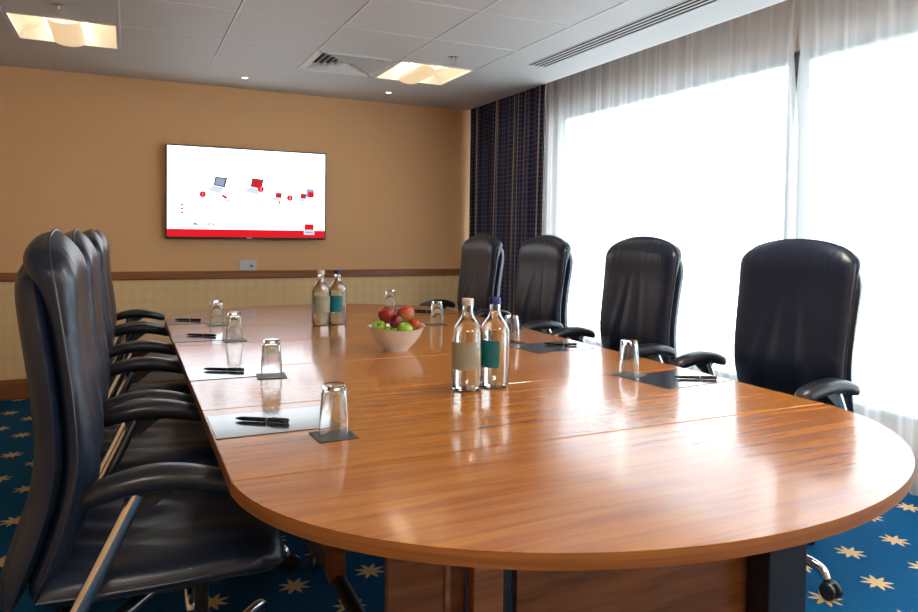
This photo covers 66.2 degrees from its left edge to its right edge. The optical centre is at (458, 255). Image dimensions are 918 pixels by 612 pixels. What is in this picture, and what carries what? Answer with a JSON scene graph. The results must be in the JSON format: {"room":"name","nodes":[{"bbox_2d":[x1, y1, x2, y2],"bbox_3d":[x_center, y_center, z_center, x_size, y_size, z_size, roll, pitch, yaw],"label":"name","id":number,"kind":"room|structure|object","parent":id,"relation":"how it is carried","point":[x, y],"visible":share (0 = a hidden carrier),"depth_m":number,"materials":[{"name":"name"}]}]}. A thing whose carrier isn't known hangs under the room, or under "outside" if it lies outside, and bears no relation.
{"room":"conference room","nodes":[
{"label":"conference room","id":0,"kind":"room"},
{"bbox_2d":[0,62,470,379],"bbox_3d":[-1.812,-0.296,5.606,5.500,2.620,0.100,0,2,-25],"label":"wall","id":1,"kind":"structure","parent":0,"point":[83,152],"depth_m":5.49,"materials":[{"name":"beige paint"}]},
{"bbox_2d":[0,379,28,400],"bbox_3d":[-1.814,0.943,5.588,5.480,0.144,0.018,0,2,-25],"label":"baseboard","id":2,"kind":"structure","parent":1,"relation":"attached to","point":[15,389],"depth_m":4.96,"materials":[{"name":"brown wood"}]},
{"bbox_2d":[0,269,459,281],"bbox_3d":[-1.802,0.149,5.560,5.480,0.062,0.022,0,2,-25],"label":"trim","id":3,"kind":"structure","parent":1,"relation":"attached to","point":[147,275],"depth_m":5.65,"materials":[{"name":"brown wood"}]},
{"bbox_2d":[165,144,325,239],"bbox_3d":[-1.662,-0.486,5.572,1.220,0.710,0.073,0,2,-25],"label":"television","id":4,"kind":"object","parent":1,"relation":"attached to","point":[211,192],"visible":1,"depth_m":5.52,"materials":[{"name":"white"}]},
{"bbox_2d":[239,260,255,270],"bbox_3d":[-1.684,0.076,5.617,0.132,0.084,0.014,0,2,-25],"label":"wall socket","id":5,"kind":"object","parent":1,"relation":"attached to","point":[244,265],"visible":1,"depth_m":5.61,"materials":[{"name":"white paint"}]},
{"bbox_2d":[0,0,785,110],"bbox_3d":[-0.018,-1.341,1.820,5.720,0.337,8.400,0,2,-25],"label":"ceiling","id":6,"kind":"structure","parent":0,"point":[512,74],"depth_m":4.79,"materials":[{"name":"white paint"}]},
{"bbox_2d":[3,12,118,49],"bbox_3d":[-2.234,-1.318,4.008,0.539,0.133,0.564,0,2,-25],"label":"ceiling light","id":7,"kind":"object","parent":6,"relation":"attached to","point":[71,33],"visible":0.58,"depth_m":4.14,"materials":[{"name":"white paint"}]},
{"bbox_2d":[46,18,85,46],"bbox_3d":[-2.234,-1.269,4.009,0.170,0.035,0.532,0,2,-25],"label":"diffuser","id":8,"kind":"object","parent":7,"relation":"on","point":[71,35],"depth_m":3.99,"materials":[{"name":"beige plastic"}]},
{"bbox_2d":[0,0,626,69],"bbox_3d":[-0.399,-1.173,1.398,3.816,0.022,6.851,0,2,-25],"label":"ceiling tiles","id":9,"kind":"structure","parent":6,"relation":"attached to","point":[406,17],"depth_m":3.79,"materials":[{"name":"white paint"}]},
{"bbox_2d":[51,3,65,14],"bbox_3d":[-2.007,-1.231,3.530,0.068,0.046,0.068,0,2,-25],"label":"sprinkler","id":10,"kind":"object","parent":9,"relation":"attached to","point":[57,5],"visible":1,"depth_m":3.52,"materials":[{"name":"grey metal"}]},
{"bbox_2d":[448,56,457,64],"bbox_3d":[-0.038,-1.233,4.458,0.068,0.046,0.068,0,2,-25],"label":"sprinkler","id":11,"kind":"object","parent":9,"relation":"attached to","point":[450,57],"visible":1,"depth_m":4.45,"materials":[{"name":"grey metal"}]},
{"bbox_2d":[0,0,630,85],"bbox_3d":[-0.398,-1.177,1.395,3.840,0.034,6.870,0,2,-25],"label":"trim","id":12,"kind":"structure","parent":6,"relation":"attached to","point":[118,1],"depth_m":3.85,"materials":[{"name":"silver metal"}]},
{"bbox_2d":[299,51,398,77],"bbox_3d":[-0.745,-1.302,4.710,0.532,0.058,0.562,0,2,-25],"label":"ceiling vent","id":13,"kind":"object","parent":6,"relation":"in","point":[328,62],"visible":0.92,"depth_m":4.76,"materials":[{"name":"silver metal"}]},
{"bbox_2d":[374,61,474,85],"bbox_3d":[-0.253,-1.320,4.941,0.537,0.133,0.564,0,2,-25],"label":"ceiling light","id":14,"kind":"object","parent":6,"relation":"attached to","point":[405,72],"visible":0.39,"depth_m":5.07,"materials":[{"name":"white paint"}]},
{"bbox_2d":[398,65,446,83],"bbox_3d":[-0.254,-1.271,4.942,0.170,0.035,0.532,0,2,-25],"label":"diffuser","id":15,"kind":"object","parent":14,"relation":"on","point":[422,72],"depth_m":4.92,"materials":[{"name":"beige plastic"}]},
{"bbox_2d":[529,0,718,67],"bbox_3d":[1.880,-1.148,1.762,0.135,0.015,6.425,0,2,-25],"label":"ceiling vent","id":16,"kind":"object","parent":6,"relation":"in","point":[686,6],"visible":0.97,"depth_m":3.82,"materials":[{"name":"silver metal"}]},
{"bbox_3d":[2.314,-1.454,2.958,0.016,0.016,8.080,0,2,-25],"label":"track","id":17,"kind":"object","parent":6,"relation":"attached to","visible":0},
{"bbox_2d":[558,144,561,174],"bbox_3d":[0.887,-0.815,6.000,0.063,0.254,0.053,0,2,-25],"label":"sheer curtain","id":18,"kind":"object","parent":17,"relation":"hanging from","point":[561,144],"depth_m":6.02,"materials":[{"name":"white fabric"}]},
{"bbox_2d":[592,65,600,343],"bbox_3d":[1.106,-0.395,5.535,0.063,2.169,0.061,0,2,-25],"label":"sheer curtain","id":19,"kind":"object","parent":17,"relation":"hanging from","point":[600,65],"depth_m":5.56,"materials":[{"name":"white fabric"}]},
{"bbox_2d":[606,78,613,246],"bbox_3d":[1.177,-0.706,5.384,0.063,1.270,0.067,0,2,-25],"label":"sheer curtain","id":20,"kind":"object","parent":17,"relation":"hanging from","point":[613,78],"depth_m":5.44,"materials":[{"name":"white fabric"}]},
{"bbox_2d":[651,44,660,236],"bbox_3d":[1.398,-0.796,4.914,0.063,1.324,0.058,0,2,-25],"label":"sheer curtain","id":21,"kind":"object","parent":17,"relation":"hanging from","point":[660,44],"depth_m":4.93,"materials":[{"name":"white fabric"}]},
{"bbox_2d":[665,190,671,239],"bbox_3d":[1.453,-0.277,4.798,0.063,0.334,0.059,0,2,-25],"label":"sheer curtain","id":22,"kind":"object","parent":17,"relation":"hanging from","point":[666,190],"depth_m":4.86,"materials":[{"name":"white fabric"}]},
{"bbox_2d":[667,83,674,192],"bbox_3d":[1.462,-0.793,4.780,0.063,0.731,0.059,0,2,-25],"label":"sheer curtain","id":23,"kind":"object","parent":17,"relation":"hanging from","point":[667,164],"depth_m":4.78,"materials":[{"name":"white fabric"}]},
{"bbox_2d":[679,302,685,355],"bbox_3d":[1.511,0.487,4.678,0.063,0.358,0.055,0,2,-25],"label":"sheer curtain","id":24,"kind":"object","parent":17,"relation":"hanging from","point":[685,302],"depth_m":4.71,"materials":[{"name":"white fabric"}]},
{"bbox_2d":[686,33,692,297],"bbox_3d":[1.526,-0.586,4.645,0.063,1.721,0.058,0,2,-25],"label":"sheer curtain","id":25,"kind":"object","parent":17,"relation":"hanging from","point":[692,33],"depth_m":4.65,"materials":[{"name":"white fabric"}]},
{"bbox_2d":[696,311,701,350],"bbox_3d":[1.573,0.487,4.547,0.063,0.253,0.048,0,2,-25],"label":"sheer curtain","id":26,"kind":"object","parent":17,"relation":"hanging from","point":[697,311],"depth_m":4.60,"materials":[{"name":"white fabric"}]},
{"bbox_2d":[726,20,729,148],"bbox_3d":[1.675,-1.047,4.327,0.063,0.778,0.010,0,2,-25],"label":"sheer curtain","id":27,"kind":"object","parent":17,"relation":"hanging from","point":[729,20],"depth_m":4.35,"materials":[{"name":"white fabric"}]},
{"bbox_2d":[742,13,749,257],"bbox_3d":[1.735,-0.710,4.199,0.063,1.443,0.012,0,2,-25],"label":"sheer curtain","id":28,"kind":"object","parent":17,"relation":"hanging from","point":[749,13],"depth_m":4.22,"materials":[{"name":"white fabric"}]},
{"bbox_2d":[763,57,767,242],"bbox_3d":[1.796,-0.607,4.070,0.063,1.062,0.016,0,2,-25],"label":"sheer curtain","id":29,"kind":"object","parent":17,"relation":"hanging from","point":[767,57],"depth_m":4.10,"materials":[{"name":"white fabric"}]},
{"bbox_2d":[768,6,771,51],"bbox_3d":[1.807,-1.298,4.045,0.063,0.254,0.016,0,2,-25],"label":"sheer curtain","id":30,"kind":"object","parent":17,"relation":"hanging from","point":[770,6],"depth_m":4.06,"materials":[{"name":"white fabric"}]},
{"bbox_2d":[788,1,793,173],"bbox_3d":[1.866,-0.930,3.922,0.063,0.947,0.037,0,2,-25],"label":"sheer curtain","id":31,"kind":"object","parent":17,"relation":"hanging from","point":[793,1],"depth_m":3.95,"materials":[{"name":"white fabric"}]},
{"bbox_2d":[809,0,817,238],"bbox_3d":[1.922,-0.723,3.769,0.070,1.263,0.022,0,2,-25],"label":"sheer curtain","id":32,"kind":"object","parent":17,"relation":"hanging from","point":[816,0],"depth_m":3.78,"materials":[{"name":"white fabric"}]},
{"bbox_2d":[877,375,878,422],"bbox_3d":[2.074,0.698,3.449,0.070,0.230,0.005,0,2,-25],"label":"sheer curtain","id":33,"kind":"object","parent":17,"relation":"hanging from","point":[878,375],"depth_m":3.47,"materials":[{"name":"white fabric"}]},
{"bbox_2d":[911,378,913,449],"bbox_3d":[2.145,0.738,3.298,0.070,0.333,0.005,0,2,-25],"label":"sheer curtain","id":34,"kind":"object","parent":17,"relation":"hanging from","point":[913,378],"depth_m":3.30,"materials":[{"name":"white fabric"}]},
{"bbox_2d":[0,399,917,611],"bbox_3d":[-0.063,1.184,1.897,5.500,0.050,8.200,0,2,-25],"label":"floor","id":35,"kind":"structure","parent":0,"point":[874,563],"depth_m":2.56,"materials":[{"name":"carpet"}]},
{"bbox_2d":[94,229,177,418],"bbox_3d":[-1.707,0.459,3.996,0.816,1.217,0.758,0,2,-25],"label":"office chair","id":36,"kind":"object","parent":35,"relation":"on","point":[132,316],"visible":0.12,"depth_m":4.02,"materials":[{"name":"black leather"}]},
{"bbox_2d":[82,228,191,418],"bbox_3d":[-1.409,0.483,3.363,0.816,1.217,0.758,0,2,-25],"label":"office chair","id":37,"kind":"object","parent":35,"relation":"on","point":[132,347],"visible":0.24,"depth_m":3.14,"materials":[{"name":"black leather"}]},
{"bbox_2d":[0,228,283,611],"bbox_3d":[-0.647,0.546,1.746,0.816,1.217,0.758,0,2,-25],"label":"office chair","id":38,"kind":"object","parent":35,"relation":"on","point":[82,537],"visible":0.95,"depth_m":1.45,"materials":[{"name":"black leather"}]},
{"bbox_2d":[54,228,299,611],"bbox_3d":[-0.962,0.520,2.413,0.816,1.217,0.758,0,2,-25],"label":"office chair","id":39,"kind":"object","parent":35,"relation":"on","point":[166,440],"visible":0.25,"depth_m":2.29,"materials":[{"name":"black leather"}]},
{"bbox_2d":[419,234,503,312],"bbox_3d":[-0.106,0.454,4.842,0.822,1.217,0.744,0,2,-19],"label":"office chair","id":40,"kind":"object","parent":35,"relation":"on","point":[482,255],"visible":0.37,"depth_m":4.87,"materials":[{"name":"black leather"}]},
{"bbox_2d":[474,235,572,338],"bbox_3d":[0.290,0.478,4.270,0.770,1.217,0.740,-1,2,-37],"label":"office chair","id":41,"kind":"object","parent":35,"relation":"on","point":[545,262],"visible":0.4,"depth_m":4.25,"materials":[{"name":"black leather"}]},
{"bbox_2d":[165,304,914,611],"bbox_3d":[-0.243,0.753,2.856,1.640,0.745,3.743,0,2,-25],"label":"conference table","id":42,"kind":"object","parent":35,"relation":"on","point":[599,491],"visible":0.9,"depth_m":1.57,"materials":[{"name":"brown wood"}]},
{"bbox_2d":[165,318,226,324],"bbox_3d":[-1.355,0.338,3.639,0.296,0.002,0.210,0,2,-25],"label":"desk mat","id":43,"kind":"object","parent":42,"relation":"on","point":[203,320],"visible":0.76,"depth_m":3.60,"materials":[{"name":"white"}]},
{"bbox_2d":[175,318,200,320],"bbox_3d":[-1.408,0.329,3.655,0.140,0.013,0.012,1,2,4],"label":"pen","id":44,"kind":"object","parent":43,"relation":"on","point":[193,319],"visible":1,"depth_m":3.65,"materials":[{"name":"black plastic"}]},
{"bbox_2d":[171,333,245,342],"bbox_3d":[-1.104,0.359,3.100,0.296,0.002,0.210,0,2,-25],"label":"desk mat","id":45,"kind":"object","parent":42,"relation":"on","point":[219,336],"visible":0.72,"depth_m":3.06,"materials":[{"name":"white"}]},
{"bbox_2d":[186,333,215,336],"bbox_3d":[-1.144,0.350,3.124,0.140,0.013,0.012,1,2,9],"label":"pen","id":46,"kind":"object","parent":45,"relation":"on","point":[190,334],"visible":1,"depth_m":3.12,"materials":[{"name":"black plastic"}]},
{"bbox_2d":[185,364,282,380],"bbox_3d":[-0.752,0.388,2.360,0.296,0.002,0.210,0,2,-25],"label":"desk mat","id":47,"kind":"object","parent":42,"relation":"on","point":[194,374],"visible":0.76,"depth_m":2.33,"materials":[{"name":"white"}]},
{"bbox_2d":[203,367,243,370],"bbox_3d":[-0.789,0.380,2.360,0.140,0.013,0.012,1,2,3],"label":"pen","id":48,"kind":"object","parent":47,"relation":"on","point":[208,368],"visible":1,"depth_m":2.36,"materials":[{"name":"black plastic"}]},
{"bbox_2d":[222,338,246,342],"bbox_3d":[-0.965,0.363,3.027,0.092,0.002,0.092,0,2,-28],"label":"coaster","id":49,"kind":"object","parent":42,"relation":"on","point":[224,340],"visible":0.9,"depth_m":3.00,"materials":[{"name":"grey"}]},
{"bbox_2d":[226,312,242,340],"bbox_3d":[-0.964,0.302,3.025,0.067,0.119,0.067,0,2,-25],"label":"drinking glass","id":50,"kind":"object","parent":49,"relation":"on","point":[234,332],"visible":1,"depth_m":3.00,"materials":[{"name":"white"}]},
{"bbox_2d":[207,406,319,439],"bbox_3d":[-0.460,0.411,1.752,0.296,0.002,0.210,0,2,-25],"label":"desk mat","id":51,"kind":"object","parent":42,"relation":"on","point":[306,418],"visible":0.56,"depth_m":1.73,"materials":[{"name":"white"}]},
{"bbox_2d":[235,416,289,422],"bbox_3d":[-0.487,0.404,1.741,0.140,0.013,0.012,1,2,8],"label":"pen","id":52,"kind":"object","parent":51,"relation":"on","point":[243,418],"visible":1,"depth_m":1.74,"materials":[{"name":"black plastic"}]},
{"bbox_2d":[256,372,286,379],"bbox_3d":[-0.611,0.392,2.296,0.092,0.002,0.092,0,2,-19],"label":"coaster","id":53,"kind":"object","parent":42,"relation":"on","point":[258,375],"visible":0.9,"depth_m":2.27,"materials":[{"name":"grey"}]},
{"bbox_2d":[261,338,281,377],"bbox_3d":[-0.611,0.331,2.294,0.067,0.119,0.067,0,2,-25],"label":"drinking glass","id":54,"kind":"object","parent":53,"relation":"on","point":[271,360],"visible":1,"depth_m":2.27,"materials":[{"name":"white"}]},
{"bbox_2d":[311,270,329,325],"bbox_3d":[-0.699,0.212,3.571,0.093,0.277,0.094,0,2,-25],"label":"water bottle","id":55,"kind":"object","parent":42,"relation":"on","point":[320,316],"visible":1,"depth_m":3.54,"materials":[{"name":"clear glass"}]},
{"bbox_2d":[309,430,358,442],"bbox_3d":[-0.291,0.417,1.638,0.092,0.002,0.092,0,2,-28],"label":"coaster","id":56,"kind":"object","parent":42,"relation":"on","point":[315,434],"visible":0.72,"depth_m":1.61,"materials":[{"name":"grey"}]},
{"bbox_2d":[319,382,347,438],"bbox_3d":[-0.290,0.356,1.636,0.067,0.119,0.067,0,2,-25],"label":"drinking glass","id":57,"kind":"object","parent":56,"relation":"on","point":[333,420],"visible":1,"depth_m":1.61,"materials":[{"name":"white"}]},
{"bbox_2d":[329,270,346,324],"bbox_3d":[-0.625,0.211,3.622,0.093,0.277,0.094,0,2,-25],"label":"water bottle","id":58,"kind":"object","parent":42,"relation":"on","point":[338,294],"visible":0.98,"depth_m":3.58,"materials":[{"name":"clear glass"}]},
{"bbox_2d":[367,323,424,351],"bbox_3d":[-0.254,0.330,2.852,0.233,0.100,0.233,0,2,-25],"label":"fruit bowl","id":59,"kind":"object","parent":42,"relation":"on","point":[395,341],"visible":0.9,"depth_m":2.77,"materials":[{"name":"white ceramic"}]},
{"bbox_2d":[371,320,386,329],"bbox_3d":[-0.321,0.295,2.837,0.066,0.068,0.068,1,2,-2],"label":"apple","id":60,"kind":"object","parent":59,"relation":"in","point":[379,324],"visible":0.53,"depth_m":2.82,"materials":[{"name":"green food"}]},
{"bbox_2d":[378,307,394,323],"bbox_3d":[-0.294,0.241,2.864,0.068,0.071,0.069,1,2,5],"label":"apple","id":61,"kind":"object","parent":59,"relation":"in","point":[384,314],"visible":0.84,"depth_m":2.84,"materials":[{"name":"red food"}]},
{"bbox_2d":[384,327,395,330],"bbox_3d":[-0.275,0.310,2.798,0.056,0.056,0.056,1,2,-4],"label":"apple","id":62,"kind":"object","parent":59,"relation":"in","point":[386,328],"visible":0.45,"depth_m":2.79,"materials":[{"name":"green food"}]},
{"bbox_2d":[389,314,402,328],"bbox_3d":[-0.251,0.262,2.811,0.056,0.058,0.058,1,2,-1],"label":"apple","id":63,"kind":"object","parent":59,"relation":"in","point":[395,320],"visible":0.98,"depth_m":2.79,"materials":[{"name":"red food"}]},
{"bbox_2d":[396,322,412,330],"bbox_3d":[-0.217,0.298,2.804,0.066,0.067,0.066,1,2,-2],"label":"apple","id":64,"kind":"object","parent":59,"relation":"in","point":[403,326],"visible":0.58,"depth_m":2.78,"materials":[{"name":"green food"}]},
{"bbox_2d":[397,306,413,322],"bbox_3d":[-0.218,0.238,2.870,0.070,0.070,0.070,1,2,-6],"label":"apple","id":65,"kind":"object","parent":59,"relation":"in","point":[406,312],"visible":0.89,"depth_m":2.84,"materials":[{"name":"red food"}]},
{"bbox_2d":[409,319,421,330],"bbox_3d":[-0.180,0.287,2.869,0.060,0.059,0.058,1,2,1],"label":"apple","id":66,"kind":"object","parent":59,"relation":"in","point":[415,324],"visible":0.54,"depth_m":2.85,"materials":[{"name":"red food"}]},
{"bbox_2d":[395,310,454,314],"bbox_3d":[-0.203,0.337,4.187,0.296,0.002,0.210,0,2,-25],"label":"desk mat","id":67,"kind":"object","parent":42,"relation":"on","point":[415,312],"visible":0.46,"depth_m":4.15,"materials":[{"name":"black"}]},
{"bbox_2d":[452,298,482,391],"bbox_3d":[0.025,0.268,2.144,0.094,0.277,0.094,0,2,-25],"label":"water bottle","id":68,"kind":"object","parent":42,"relation":"on","point":[467,336],"visible":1,"depth_m":2.11,"materials":[{"name":"clear glass"}]},
{"bbox_2d":[481,297,509,387],"bbox_3d":[0.110,0.268,2.194,0.094,0.277,0.093,0,2,-25],"label":"water bottle","id":69,"kind":"object","parent":42,"relation":"on","point":[495,331],"visible":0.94,"depth_m":2.16,"materials":[{"name":"clear glass"}]},
{"bbox_2d":[510,341,593,352],"bbox_3d":[0.392,0.384,2.970,0.296,0.002,0.210,0,2,-31],"label":"desk mat","id":70,"kind":"object","parent":42,"relation":"on","point":[535,347],"visible":0.82,"depth_m":2.95,"materials":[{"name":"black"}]},
{"bbox_2d":[544,342,576,345],"bbox_3d":[0.434,0.376,3.015,0.140,0.013,0.012,1,2,7],"label":"pen","id":71,"kind":"object","parent":70,"relation":"on","point":[548,343],"visible":1,"depth_m":3.01,"materials":[{"name":"black"}]},
{"bbox_2d":[609,372,645,378],"bbox_3d":[0.576,0.405,2.394,0.092,0.002,0.092,3,3,45],"label":"coaster","id":72,"kind":"object","parent":42,"relation":"on","point":[613,374],"visible":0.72,"depth_m":2.38,"materials":[{"name":"grey"}]},
{"bbox_2d":[618,339,638,376],"bbox_3d":[0.577,0.344,2.392,0.067,0.119,0.067,0,2,-25],"label":"drinking glass","id":73,"kind":"object","parent":72,"relation":"on","point":[628,357],"visible":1,"depth_m":2.37,"materials":[{"name":"white"}]},
{"bbox_2d":[623,369,730,388],"bbox_3d":[0.724,0.409,2.348,0.296,0.002,0.210,0,2,-31],"label":"desk mat","id":74,"kind":"object","parent":42,"relation":"on","point":[664,379],"visible":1,"depth_m":2.32,"materials":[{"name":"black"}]},
{"bbox_2d":[674,375,716,378],"bbox_3d":[0.785,0.403,2.340,0.140,0.013,0.012,1,2,3],"label":"pen","id":75,"kind":"object","parent":74,"relation":"on","point":[679,376],"visible":1,"depth_m":2.33,"materials":[{"name":"black"}]},
{"bbox_3d":[-1.212,0.343,3.524,0.092,0.002,0.092,0,2,-31],"label":"coaster","id":76,"kind":"object","parent":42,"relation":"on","visible":0},
{"bbox_2d":[210,300,223,324],"bbox_3d":[-1.211,0.283,3.522,0.067,0.119,0.067,0,2,-25],"label":"drinking glass","id":77,"kind":"object","parent":76,"relation":"on","point":[216,307],"visible":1,"depth_m":3.50,"materials":[{"name":"white"}]},
{"bbox_3d":[0.229,0.378,3.078,0.092,0.002,0.092,0,2,-31],"label":"coaster","id":78,"kind":"object","parent":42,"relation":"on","visible":0},
{"bbox_2d":[505,314,518,342],"bbox_3d":[0.230,0.318,3.076,0.067,0.119,0.067,0,2,-25],"label":"drinking glass","id":79,"kind":"object","parent":78,"relation":"on","point":[512,320],"visible":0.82,"depth_m":3.05,"materials":[{"name":"white"}]},
{"bbox_3d":[-0.115,0.355,3.643,0.092,0.002,0.092,0,2,-31],"label":"coaster","id":80,"kind":"object","parent":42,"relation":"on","visible":0},
{"bbox_2d":[430,301,442,324],"bbox_3d":[-0.114,0.294,3.641,0.067,0.119,0.067,0,2,-25],"label":"drinking glass","id":81,"kind":"object","parent":80,"relation":"on","point":[436,318],"visible":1,"depth_m":3.61,"materials":[{"name":"white"}]},
{"bbox_3d":[-0.422,0.329,4.310,0.092,0.002,0.092,-1,2,-37],"label":"coaster","id":82,"kind":"object","parent":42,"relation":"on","visible":0},
{"bbox_2d":[385,290,395,309],"bbox_3d":[-0.421,0.269,4.308,0.067,0.119,0.067,0,2,-25],"label":"drinking glass","id":83,"kind":"object","parent":82,"relation":"on","point":[389,294],"visible":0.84,"depth_m":4.28,"materials":[{"name":"white"}]},
{"bbox_2d":[549,236,682,363],"bbox_3d":[0.654,0.511,3.404,0.802,1.217,0.732,0,2,-25],"label":"office chair","id":84,"kind":"object","parent":35,"relation":"on","point":[642,285],"visible":0.4,"depth_m":3.45,"materials":[{"name":"black leather"}]},
{"bbox_2d":[670,239,861,600],"bbox_3d":[1.111,0.541,2.685,0.763,1.217,0.759,0,2,-13],"label":"office chair","id":85,"kind":"object","parent":35,"relation":"on","point":[798,304],"visible":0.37,"depth_m":2.72,"materials":[{"name":"black leather"}]},
{"bbox_2d":[543,0,917,488],"bbox_3d":[2.476,-0.154,3.096,0.120,2.620,8.300,0,2,-25],"label":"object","id":86,"kind":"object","parent":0,"point":[838,20],"depth_m":4.55,"materials":[{"name":"white fabric"}]},
{"bbox_2d":[547,208,550,233],"bbox_3d":[0.813,-0.302,6.158,0.063,0.217,0.054,0,2,-25],"label":"sheer curtain","id":87,"kind":"object","parent":86,"relation":"hanging from","point":[550,208],"depth_m":6.24,"materials":[{"name":"white fabric"}]},
{"bbox_2d":[548,154,551,185],"bbox_3d":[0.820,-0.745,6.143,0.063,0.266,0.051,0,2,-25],"label":"sheer curtain","id":88,"kind":"object","parent":86,"relation":"hanging from","point":[551,154],"depth_m":6.22,"materials":[{"name":"white fabric"}]},
{"bbox_2d":[790,21,917,429],"bbox_3d":[2.387,-0.142,3.287,0.060,2.020,1.920,0,2,-25],"label":"window","id":89,"kind":"structure","parent":86,"relation":"in","point":[802,68],"depth_m":4.08,"materials":[{"name":"grey paint"}]},
{"bbox_3d":[1.834,-1.454,2.732,0.016,0.016,8.080,0,2,-25],"label":"track","id":90,"kind":"object","parent":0,"visible":0},
{"bbox_2d":[469,83,546,319],"bbox_3d":[0.377,-0.272,5.830,0.081,2.580,1.290,0,2,-25],"label":"drape","id":91,"kind":"object","parent":90,"relation":"hanging from","point":[508,134],"visible":0.56,"depth_m":5.75,"materials":[{"name":"blue fabric"}]},
{"label":"outside","id":92,"kind":"structure","parent":0,"visible":0},
{"bbox_3d":[3.114,5.050,8.300,5.300,0.100,40.000,0,2,-25],"label":"ground","id":93,"kind":"structure","parent":92,"visible":0},
{"bbox_2d":[555,34,917,416],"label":"window","id":94,"kind":"structure","parent":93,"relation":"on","point":[869,87],"depth_m":11.17,"materials":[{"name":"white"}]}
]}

